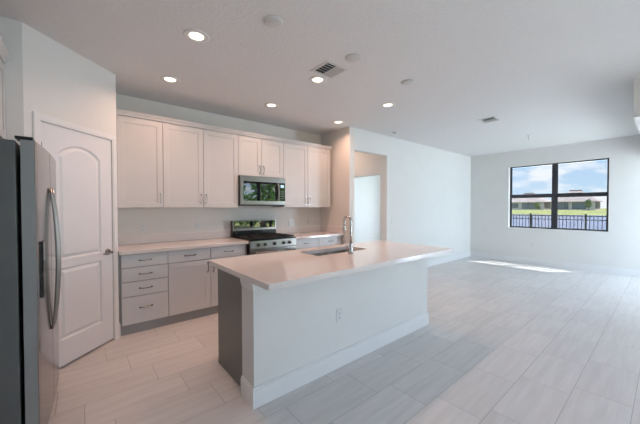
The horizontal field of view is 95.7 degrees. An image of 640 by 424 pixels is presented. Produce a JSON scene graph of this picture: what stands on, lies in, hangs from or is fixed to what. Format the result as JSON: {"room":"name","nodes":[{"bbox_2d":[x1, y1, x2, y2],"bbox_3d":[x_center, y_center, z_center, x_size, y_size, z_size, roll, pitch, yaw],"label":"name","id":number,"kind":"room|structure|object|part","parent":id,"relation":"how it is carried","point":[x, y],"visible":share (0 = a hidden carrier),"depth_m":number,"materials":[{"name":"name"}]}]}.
{"room":"kitchen","nodes":[
{"label":"kitchen","id":0,"kind":"room"},
{"bbox_2d":[0,16,23,144],"bbox_3d":[-2.555,-0.035,1.974,0.780,2.760,0.100,-1,1,-40],"label":"wall","id":1,"kind":"structure","parent":0,"point":[10,29],"depth_m":2.14,"materials":[{"name":"paint"}]},
{"bbox_2d":[22,22,118,339],"bbox_3d":[-2.228,-0.046,2.622,0.100,2.760,0.870,0,1,6],"label":"wall","id":2,"kind":"structure","parent":0,"point":[59,82],"depth_m":2.48,"materials":[{"name":"paint"}]},
{"bbox_2d":[32,111,118,339],"bbox_3d":[-2.169,0.275,2.643,0.013,2.117,0.800,0,1,6],"label":"door frame","id":3,"kind":"structure","parent":2,"relation":"attached to","point":[37,117],"depth_m":2.99,"materials":[{"name":"paint"}]},
{"bbox_2d":[41,121,113,367],"bbox_3d":[-2.162,0.294,2.639,0.105,2.039,0.691,0,1,6],"label":"door","id":4,"kind":"structure","parent":2,"relation":"in","point":[83,161],"depth_m":2.66,"materials":[{"name":"paint"}]},
{"bbox_3d":[-2.118,0.404,2.888,0.070,0.064,0.140,0,1,6],"label":"handle","id":5,"kind":"part","parent":4,"relation":"part of","materials":[{"name":"silver metal"}]},
{"bbox_2d":[116,94,320,236],"bbox_3d":[-1.875,-0.071,4.120,4.805,2.760,0.120,-1,1,-40],"label":"wall","id":6,"kind":"structure","parent":0,"point":[157,220],"depth_m":4.19,"materials":[{"name":"paint"}]},
{"bbox_2d":[116,115,162,207],"bbox_3d":[-2.202,-0.577,3.517,0.463,1.048,0.380,-1,1,-40],"label":"upper cabinet","id":7,"kind":"object","parent":6,"relation":"attached to","point":[139,141],"visible":1,"depth_m":3.39,"materials":[{"name":"paint"}]},
{"bbox_2d":[140,223,145,231],"bbox_3d":[-2.271,0.198,3.712,0.070,0.115,0.009,-1,1,-40],"label":"outlet","id":8,"kind":"object","parent":6,"relation":"attached to","point":[142,225],"visible":1,"depth_m":3.71,"materials":[{"name":"white plastic"}]},
{"bbox_2d":[195,222,199,230],"bbox_3d":[-1.754,0.208,4.140,0.070,0.115,0.009,-1,1,-40],"label":"outlet","id":9,"kind":"object","parent":6,"relation":"attached to","point":[197,225],"visible":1,"depth_m":4.14,"materials":[{"name":"white plastic"}]},
{"bbox_2d":[162,122,237,207],"bbox_3d":[-1.649,-0.586,3.974,0.969,1.048,0.380,-1,1,-40],"label":"upper cabinet","id":10,"kind":"object","parent":6,"relation":"attached to","point":[200,166],"visible":1,"depth_m":3.82,"materials":[{"name":"paint"}]},
{"bbox_3d":[-1.744,-0.576,3.706,0.478,1.034,0.020,-1,1,-40],"label":"door","id":11,"kind":"part","parent":10,"relation":"part of","materials":[{"name":"paint"}]},
{"bbox_3d":[-1.369,-0.582,4.016,0.483,1.034,0.020,-1,1,-40],"label":"door","id":12,"kind":"part","parent":10,"relation":"part of","materials":[{"name":"paint"}]},
{"bbox_2d":[116,109,331,149],"bbox_3d":[-1.148,-1.145,4.383,3.237,0.054,0.375,-1,1,-40],"label":"crown molding","id":13,"kind":"structure","parent":6,"relation":"attached to","point":[118,111],"depth_m":3.90,"materials":[{"name":"paint"}]},
{"bbox_2d":[238,135,282,177],"bbox_3d":[-0.981,-0.829,4.524,0.762,0.582,0.380,-1,1,-40],"label":"upper cabinet","id":14,"kind":"object","parent":6,"relation":"attached to","point":[258,157],"visible":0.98,"depth_m":4.38,"materials":[{"name":"paint"}]},
{"bbox_3d":[-1.039,-0.820,4.286,0.366,0.568,0.020,-1,1,-40],"label":"door","id":15,"kind":"part","parent":14,"relation":"part of","materials":[{"name":"paint"}]},
{"bbox_2d":[238,175,284,205],"bbox_3d":[-0.953,-0.314,4.501,0.757,0.439,0.458,-1,1,-40],"label":"microwave","id":16,"kind":"object","parent":14,"relation":"attached to","point":[252,190],"visible":0.94,"depth_m":4.33,"materials":[{"name":"silver metal"}]},
{"bbox_3d":[-0.606,-0.323,4.581,0.115,0.417,0.027,-1,1,-40],"label":"control panel","id":17,"kind":"part","parent":16,"relation":"part of","materials":[{"name":"metal"}]},
{"bbox_3d":[-0.745,-0.825,4.529,0.388,0.568,0.020,-1,1,-40],"label":"door","id":18,"kind":"part","parent":14,"relation":"part of","materials":[{"name":"paint"}]},
{"bbox_2d":[289,220,293,225],"bbox_3d":[-0.510,0.198,5.169,0.116,0.115,0.009,-1,1,-40],"label":"outlet","id":19,"kind":"object","parent":6,"relation":"attached to","point":[291,222],"visible":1,"depth_m":5.17,"materials":[{"name":"white plastic"}]},
{"bbox_2d":[273,142,329,206],"bbox_3d":[-0.297,-0.607,5.093,1.008,1.048,0.380,-1,1,-40],"label":"upper cabinet","id":20,"kind":"object","parent":6,"relation":"attached to","point":[306,170],"visible":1,"depth_m":4.94,"materials":[{"name":"paint"}]},
{"bbox_3d":[-0.403,-0.597,4.815,0.487,1.034,0.020,-1,1,-40],"label":"door","id":21,"kind":"part","parent":20,"relation":"part of","materials":[{"name":"paint"}]},
{"bbox_3d":[-0.014,-0.603,5.137,0.513,1.034,0.020,-1,1,-40],"label":"door","id":22,"kind":"part","parent":20,"relation":"part of","materials":[{"name":"paint"}]},
{"bbox_2d":[0,0,639,156],"bbox_3d":[1.355,-1.510,4.020,9.750,0.135,8.800,-1,1,-40],"label":"ceiling","id":23,"kind":"structure","parent":0,"point":[554,72],"depth_m":2.74,"materials":[{"name":"paint"}]},
{"bbox_2d":[160,75,179,83],"bbox_3d":[-1.621,-1.432,3.132,0.196,0.007,0.196,-1,1,-40],"label":"recessed light","id":24,"kind":"object","parent":23,"relation":"in","point":[166,78],"visible":1,"depth_m":3.12,"materials":[{"name":"white plastic"}]},
{"bbox_2d":[183,29,208,42],"bbox_3d":[-0.999,-1.420,2.341,0.196,0.007,0.196,-1,1,-40],"label":"recessed light","id":25,"kind":"object","parent":23,"relation":"in","point":[194,35],"visible":1,"depth_m":2.33,"materials":[{"name":"white plastic"}]},
{"bbox_2d":[264,103,278,107],"bbox_3d":[-0.658,-1.447,3.929,0.196,0.007,0.196,-1,1,-40],"label":"recessed light","id":26,"kind":"object","parent":23,"relation":"in","point":[270,105],"visible":1,"depth_m":3.92,"materials":[{"name":"white plastic"}]},
{"bbox_2d":[309,76,326,83],"bbox_3d":[-0.024,-1.436,3.147,0.196,0.007,0.196,-1,1,-40],"label":"recessed light","id":27,"kind":"object","parent":23,"relation":"in","point":[314,79],"visible":1,"depth_m":3.13,"materials":[{"name":"white plastic"}]},
{"bbox_2d":[310,60,348,78],"bbox_3d":[0.097,-1.427,2.926,0.290,0.017,0.273,-1,1,-40],"label":"ceiling vent","id":28,"kind":"object","parent":23,"relation":"in","point":[328,69],"visible":1,"depth_m":2.91,"materials":[{"name":"white metal"}]},
{"bbox_2d":[332,120,343,123],"bbox_3d":[0.297,-1.462,4.719,0.196,0.007,0.196,-1,1,-40],"label":"recessed light","id":29,"kind":"object","parent":23,"relation":"in","point":[336,121],"visible":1,"depth_m":4.72,"materials":[{"name":"white plastic"}]},
{"bbox_2d":[381,102,394,107],"bbox_3d":[0.923,-1.451,3.931,0.196,0.007,0.196,-1,1,-40],"label":"recessed light","id":30,"kind":"object","parent":23,"relation":"in","point":[388,104],"visible":1,"depth_m":3.92,"materials":[{"name":"white plastic"}]},
{"bbox_2d":[479,116,501,122],"bbox_3d":[2.695,-1.460,4.598,0.280,0.017,0.250,-1,1,-40],"label":"ceiling vent","id":31,"kind":"object","parent":23,"relation":"in","point":[493,118],"visible":1,"depth_m":4.58,"materials":[{"name":"white metal"}]},
{"bbox_2d":[242,258,426,386],"bbox_3d":[0.343,0.890,2.754,2.218,0.873,0.185,-1,1,-40],"label":"wall","id":32,"kind":"structure","parent":0,"point":[285,330],"depth_m":2.36,"materials":[{"name":"paint"}]},
{"bbox_2d":[240,278,262,290],"bbox_3d":[-0.486,0.500,2.054,0.082,0.067,0.197,-1,1,-40],"label":"trim","id":33,"kind":"structure","parent":32,"relation":"attached to","point":[244,283],"depth_m":2.00,"materials":[{"name":"paint"}]},
{"bbox_2d":[241,312,428,409],"bbox_3d":[0.348,1.256,2.754,2.246,0.140,0.199,-1,1,-40],"label":"baseboard","id":34,"kind":"structure","parent":32,"relation":"attached to","point":[257,396],"depth_m":2.35,"materials":[{"name":"paint"}]},
{"bbox_2d":[336,308,341,322],"bbox_3d":[0.167,0.886,2.482,0.070,0.115,0.009,-1,1,-40],"label":"outlet","id":35,"kind":"object","parent":32,"relation":"attached to","point":[338,311],"visible":1,"depth_m":2.47,"materials":[{"name":"white plastic"}]},
{"bbox_2d":[321,127,353,243],"bbox_3d":[-0.390,-0.109,6.186,0.120,2.760,2.970,-1,1,-40],"label":"wall","id":36,"kind":"structure","parent":0,"point":[341,141],"depth_m":5.16,"materials":[{"name":"paint"}]},
{"bbox_2d":[48,256,639,423],"bbox_3d":[1.361,1.363,4.067,9.750,0.120,8.800,-1,1,-40],"label":"floor","id":37,"kind":"structure","parent":0,"point":[502,342],"depth_m":2.46,"materials":[{"name":"tile"}]},
{"bbox_2d":[0,135,60,423],"bbox_3d":[-2.121,0.463,1.674,0.934,1.732,0.897,-1,1,-40],"label":"refrigerator","id":38,"kind":"object","parent":37,"relation":"on","point":[30,239],"visible":1,"depth_m":1.56,"materials":[{"name":"metal"}]},
{"bbox_3d":[-1.683,0.448,1.734,0.087,1.674,0.427,-1,1,-40],"label":"door","id":39,"kind":"part","parent":38,"relation":"part of","materials":[{"name":"metal"}]},
{"bbox_3d":[-1.650,0.327,1.729,0.014,0.320,0.220,-1,1,-40],"label":"dispenser frame","id":40,"kind":"part","parent":38,"relation":"part of","materials":[{"name":"black plastic"}]},
{"bbox_3d":[-1.966,0.443,2.084,0.096,1.674,0.462,-1,1,-40],"label":"door","id":41,"kind":"part","parent":38,"relation":"part of","materials":[{"name":"metal"}]},
{"bbox_3d":[-1.741,0.305,1.899,0.048,0.922,0.020,-1,1,-40],"label":"handle","id":42,"kind":"part","parent":38,"relation":"part of","materials":[{"name":"metal"}]},
{"bbox_3d":[-1.802,0.303,1.980,0.048,0.922,0.020,-1,1,-40],"label":"handle","id":43,"kind":"part","parent":38,"relation":"part of","materials":[{"name":"metal"}]},
{"bbox_2d":[118,251,167,335],"bbox_3d":[-2.126,0.884,3.430,0.472,0.872,0.642,-1,1,-40],"label":"base cabinet","id":44,"kind":"object","parent":37,"relation":"on","point":[142,277],"visible":0.99,"depth_m":3.20,"materials":[{"name":"paint"}]},
{"bbox_3d":[-1.940,0.836,3.223,0.446,0.153,0.020,-1,1,-40],"label":"drawer","id":45,"kind":"part","parent":44,"relation":"part of","materials":[{"name":"paint"}]},
{"bbox_3d":[-1.940,0.678,3.220,0.446,0.147,0.020,-1,1,-40],"label":"drawer","id":46,"kind":"part","parent":44,"relation":"part of","materials":[{"name":"paint"}]},
{"bbox_3d":[-1.941,0.528,3.218,0.446,0.139,0.020,-1,1,-40],"label":"drawer","id":47,"kind":"part","parent":44,"relation":"part of","materials":[{"name":"paint"}]},
{"bbox_3d":[-1.940,1.067,3.226,0.446,0.296,0.020,-1,1,-40],"label":"drawer","id":48,"kind":"part","parent":44,"relation":"part of","materials":[{"name":"paint"}]},
{"bbox_2d":[118,230,248,254],"bbox_3d":[-1.743,0.368,3.733,1.461,0.146,0.652,-1,1,-40],"label":"countertop","id":49,"kind":"structure","parent":44,"relation":"on","point":[137,244],"depth_m":3.71,"materials":[{"name":"stone"}]},
{"bbox_2d":[168,247,210,324],"bbox_3d":[-1.756,0.879,3.736,0.486,0.872,0.642,-1,1,-40],"label":"base cabinet","id":50,"kind":"object","parent":37,"relation":"on","point":[189,277],"visible":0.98,"depth_m":3.51,"materials":[{"name":"paint"}]},
{"bbox_3d":[-1.580,0.523,3.517,0.482,0.140,0.020,-1,1,-40],"label":"drawer","id":51,"kind":"part","parent":50,"relation":"part of","materials":[{"name":"paint"}]},
{"bbox_2d":[210,244,246,314],"bbox_3d":[-1.376,0.873,4.051,0.499,0.872,0.642,-1,1,-40],"label":"base cabinet","id":52,"kind":"object","parent":37,"relation":"on","point":[219,252],"visible":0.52,"depth_m":3.73,"materials":[{"name":"paint"}]},
{"bbox_3d":[-1.211,0.517,3.822,0.465,0.140,0.020,-1,1,-40],"label":"drawer","id":53,"kind":"part","parent":52,"relation":"part of","materials":[{"name":"paint"}]},
{"bbox_3d":[-1.210,0.898,3.828,0.465,0.611,0.020,-1,1,-40],"label":"door","id":54,"kind":"part","parent":52,"relation":"part of","materials":[{"name":"paint"}]},
{"bbox_2d":[231,219,295,254],"bbox_3d":[-0.843,0.717,4.404,0.766,1.170,0.717,-1,1,-40],"label":"range","id":55,"kind":"object","parent":37,"relation":"on","point":[262,236],"visible":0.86,"depth_m":4.37,"materials":[{"name":"silver metal"}]},
{"bbox_3d":[-1.030,0.196,4.619,0.722,0.115,0.004,-1,1,-40],"label":"control glass","id":56,"kind":"part","parent":55,"relation":"part of","materials":[{"name":"black glass"}]},
{"bbox_2d":[231,236,295,241],"bbox_3d":[-0.864,0.388,4.422,0.766,0.017,0.645,-1,1,-40],"label":"cooktop","id":57,"kind":"object","parent":55,"relation":"in","point":[248,238],"depth_m":4.19,"materials":[{"name":"black ceramic"}]},
{"bbox_3d":[-0.663,0.797,4.188,0.756,0.575,0.030,-1,1,-40],"label":"oven door","id":58,"kind":"part","parent":55,"relation":"part of","materials":[{"name":"metal"}]},
{"bbox_3d":[-0.662,0.452,4.180,0.762,0.105,0.035,-1,1,-40],"label":"knob panel","id":59,"kind":"part","parent":55,"relation":"part of","materials":[{"name":"metal"}]},
{"bbox_3d":[-0.635,0.560,4.149,0.662,0.023,0.062,-1,1,-40],"label":"oven handle","id":60,"kind":"part","parent":55,"relation":"part of","materials":[{"name":"metal"}]},
{"bbox_2d":[218,249,355,386],"bbox_3d":[0.101,0.885,3.051,2.175,0.873,0.580,-1,1,-40],"label":"base cabinet","id":61,"kind":"object","parent":37,"relation":"on","point":[229,285],"visible":0.02,"depth_m":2.35,"materials":[{"name":"grey paint"}]},
{"bbox_3d":[-0.718,0.899,2.352,0.020,0.873,0.546,-1,1,-40],"label":"panel","id":62,"kind":"part","parent":61,"relation":"part of","materials":[{"name":"grey wood"}]},
{"bbox_2d":[209,240,453,290],"bbox_3d":[0.255,0.430,2.866,2.324,0.040,1.054,-1,1,-40],"label":"countertop","id":63,"kind":"structure","parent":61,"relation":"on","point":[283,269],"depth_m":2.43,"materials":[{"name":"stone"}]},
{"bbox_2d":[310,250,354,255],"bbox_3d":[0.152,0.549,3.078,0.728,0.201,0.338,-1,1,-40],"label":"sink","id":64,"kind":"object","parent":63,"relation":"in","point":[338,251],"visible":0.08,"depth_m":3.27,"materials":[{"name":"metal"}]},
{"bbox_3d":[0.008,0.552,2.958,0.354,0.201,0.338,-1,1,-40],"label":"bowl","id":65,"kind":"part","parent":64,"relation":"part of","materials":[{"name":"metal"}]},
{"bbox_3d":[0.297,0.547,3.197,0.353,0.201,0.338,-1,1,-40],"label":"bowl","id":66,"kind":"part","parent":64,"relation":"part of","materials":[{"name":"metal"}]},
{"bbox_2d":[343,215,353,253],"bbox_3d":[0.281,0.220,2.869,0.104,0.379,0.138,0,1,1],"label":"faucet","id":67,"kind":"object","parent":63,"relation":"on","point":[350,246],"visible":1,"depth_m":2.84,"materials":[{"name":"silver metal"}]},
{"bbox_3d":[0.275,0.167,2.886,0.025,0.273,0.117,-1,1,-40],"label":"spout","id":68,"kind":"part","parent":67,"relation":"part of","materials":[{"name":"silver metal"}]},
{"bbox_2d":[296,238,318,249],"bbox_3d":[-0.391,0.857,4.866,0.508,0.872,0.642,-1,1,-40],"label":"base cabinet","id":69,"kind":"object","parent":37,"relation":"on","point":[311,242],"visible":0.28,"depth_m":4.63,"materials":[{"name":"paint"}]},
{"bbox_2d":[276,225,343,239],"bbox_3d":[-0.182,0.343,5.025,1.049,0.146,0.652,-1,1,-40],"label":"countertop","id":70,"kind":"structure","parent":69,"relation":"on","point":[303,232],"depth_m":5.14,"materials":[{"name":"stone"}]},
{"bbox_2d":[318,236,341,246],"bbox_3d":[0.013,0.851,5.200,0.537,0.872,0.642,-1,1,-40],"label":"base cabinet","id":71,"kind":"object","parent":37,"relation":"on","point":[334,240],"visible":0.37,"depth_m":4.96,"materials":[{"name":"paint"}]},
{"bbox_2d":[354,175,379,242],"bbox_3d":[0.415,-0.154,8.857,4.765,2.760,0.120,-1,1,-40],"label":"wall","id":72,"kind":"structure","parent":0,"point":[366,189],"depth_m":9.75,"materials":[{"name":"paint"}]},
{"bbox_2d":[354,151,381,239],"bbox_3d":[0.370,-0.122,6.893,0.120,2.760,2.850,-1,1,-40],"label":"wall","id":73,"kind":"structure","parent":0,"point":[365,165],"depth_m":5.99,"materials":[{"name":"paint"}]},
{"bbox_2d":[354,128,470,260],"bbox_3d":[2.354,-0.122,6.608,4.645,2.760,0.120,-1,1,-40],"label":"wall","id":74,"kind":"structure","parent":0,"point":[426,190],"depth_m":6.47,"materials":[{"name":"paint"}]},
{"bbox_2d":[427,251,470,266],"bbox_3d":[2.752,1.183,6.869,3.730,0.140,0.014,-1,1,-40],"label":"baseboard","id":75,"kind":"structure","parent":74,"relation":"attached to","point":[433,262],"depth_m":7.21,"materials":[{"name":"paint"}]},
{"bbox_2d":[470,135,639,269],"bbox_3d":[5.056,-0.136,7.104,0.150,2.760,8.740,-1,1,-40],"label":"wall","id":76,"kind":"structure","parent":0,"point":[619,247],"depth_m":6.49,"materials":[{"name":"paint"}]},
{"bbox_2d":[470,251,639,276],"bbox_3d":[5.947,1.192,5.924,0.014,0.140,5.516,-1,1,-40],"label":"baseboard","id":77,"kind":"structure","parent":76,"relation":"attached to","point":[587,267],"depth_m":6.51,"materials":[{"name":"paint"}]},
{"bbox_2d":[508,227,607,232],"bbox_3d":[5.383,0.407,6.670,0.112,0.012,1.803,-1,1,-40],"label":"window sill","id":78,"kind":"structure","parent":76,"relation":"attached to","point":[508,227],"depth_m":6.64,"materials":[{"name":"paint"}]},
{"bbox_2d":[510,158,608,231],"bbox_3d":[5.439,-0.358,6.705,0.062,1.541,1.803,-1,1,-40],"label":"window","id":79,"kind":"structure","parent":76,"relation":"attached to","point":[554,196],"depth_m":6.67,"materials":[{"name":"black metal"}]},
{"bbox_3d":[5.143,-0.024,7.062,0.020,0.818,0.832,-1,1,-40],"label":"sash","id":80,"kind":"part","parent":79,"relation":"part of","materials":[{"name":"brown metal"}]},
{"bbox_3d":[5.728,-0.014,6.355,0.020,0.818,0.834,-1,1,-40],"label":"sash","id":81,"kind":"part","parent":79,"relation":"part of","materials":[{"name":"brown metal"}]},
{"bbox_3d":[5.744,-0.730,6.357,0.020,0.759,0.834,-1,1,-40],"label":"sash","id":82,"kind":"part","parent":79,"relation":"part of","materials":[{"name":"clear glass"}]},
{"bbox_2d":[633,76,639,132],"bbox_3d":[5.288,-1.249,3.750,3.740,0.425,1.462,-1,1,-40],"label":"wall","id":83,"kind":"structure","parent":0,"point":[636,103],"depth_m":3.11,"materials":[{"name":"paint"}]},
{"bbox_3d":[-1.630,-0.007,0.150,0.120,2.760,6.310,-1,1,-40],"label":"wall","id":84,"kind":"structure","parent":0,"visible":0},
{"bbox_2d":[0,35,10,138],"bbox_3d":[-2.234,-0.815,1.526,0.720,0.614,0.978,-1,1,-40],"label":"upper cabinet","id":85,"kind":"object","parent":84,"relation":"attached to","point":[4,55],"visible":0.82,"depth_m":2.05,"materials":[{"name":"paint"}]},
{"bbox_3d":[-2.150,-0.786,1.921,0.020,0.537,0.474,-1,1,-40],"label":"door","id":86,"kind":"part","parent":85,"relation":"part of","materials":[{"name":"paint"}]},
{"bbox_3d":[-1.978,-1.099,1.734,0.050,0.054,0.978,-1,1,-40],"label":"crown","id":87,"kind":"part","parent":85,"relation":"part of","materials":[{"name":"paint"}]},
{"label":"outside","id":88,"kind":"structure","parent":0,"visible":0},
{"bbox_2d":[512,208,606,214],"bbox_3d":[148.738,-2.063,213.956,338.000,1.000,660.000,-1,1,-40],"label":"lawn","id":89,"kind":"structure","parent":88,"point":[602,211],"depth_m":82.12,"materials":[{"name":"green plant"}]},
{"bbox_2d":[512,193,550,209],"bbox_3d":[94.641,-4.677,131.039,14.800,7.983,15.500,-1,1,-40],"label":"house","id":90,"kind":"structure","parent":89,"relation":"on","point":[517,203],"depth_m":126.51,"materials":[{"name":"paint"}]},
{"bbox_3d":[91.141,-2.629,125.056,0.050,2.220,6.220,-1,1,-40],"label":"pane","id":91,"kind":"part","parent":90,"relation":"part of","materials":[{"name":"glass"}]},
{"bbox_2d":[534,202,539,209],"bbox_3d":[86.418,-2.467,115.125,2.157,3.394,2.046,-1,1,-40],"label":"tree","id":92,"kind":"object","parent":89,"relation":"on","point":[537,204],"visible":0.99,"depth_m":114.75,"materials":[{"name":"green plant"}]},
{"bbox_2d":[548,190,603,209],"bbox_3d":[104.810,-4.797,118.748,14.800,8.583,15.200,-1,1,-40],"label":"house","id":93,"kind":"structure","parent":89,"relation":"on","point":[564,203],"depth_m":114.40,"materials":[{"name":"paint"}]},
{"bbox_3d":[97.549,-2.516,117.315,0.050,2.220,4.520,-1,1,-40],"label":"pane","id":94,"kind":"part","parent":93,"relation":"part of","materials":[{"name":"glass"}]},
{"bbox_3d":[101.119,-2.453,113.001,0.050,2.220,3.720,-1,1,-40],"label":"pane","id":95,"kind":"part","parent":93,"relation":"part of","materials":[{"name":"glass"}]},
{"bbox_2d":[585,199,591,209],"bbox_3d":[95.999,-2.655,103.545,2.113,4.109,2.100,-1,1,-40],"label":"tree","id":96,"kind":"object","parent":89,"relation":"on","point":[588,204],"visible":1,"depth_m":103.23,"materials":[{"name":"green plant"}]},
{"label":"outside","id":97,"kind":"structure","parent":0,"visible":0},
{"bbox_2d":[512,214,605,229],"bbox_3d":[-3.026,0.489,88.376,55.800,0.280,660.000,-1,1,-40],"label":"lake","id":98,"kind":"structure","parent":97,"point":[597,224],"depth_m":33.06,"materials":[{"name":"liquid"}]},
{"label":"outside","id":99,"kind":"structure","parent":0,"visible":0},
{"bbox_3d":[-22.656,1.759,0.746,86.000,0.300,150.000,-1,1,-40],"label":"lawn","id":100,"kind":"structure","parent":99,"visible":0},
{"bbox_2d":[512,213,605,229],"bbox_3d":[8.877,0.716,11.247,0.084,1.305,12.009,-1,1,-40],"label":"fence","id":101,"kind":"object","parent":100,"relation":"on","point":[530,215],"visible":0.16,"depth_m":10.95,"materials":[{"name":"brown metal"}]},
{"bbox_3d":[8.874,0.276,11.243,0.030,0.025,12.000,-1,1,-40],"label":"rail","id":102,"kind":"part","parent":101,"relation":"part of","materials":[{"name":"brown metal"}]},
{"bbox_3d":[8.873,0.138,11.241,0.030,0.030,12.000,-1,1,-40],"label":"rail","id":103,"kind":"part","parent":101,"relation":"part of","materials":[{"name":"brown metal"}]},
{"bbox_3d":[9.563,0.728,10.419,0.084,1.305,0.060,-1,1,-40],"label":"post","id":104,"kind":"part","parent":101,"relation":"part of","materials":[{"name":"brown metal"}]}
]}

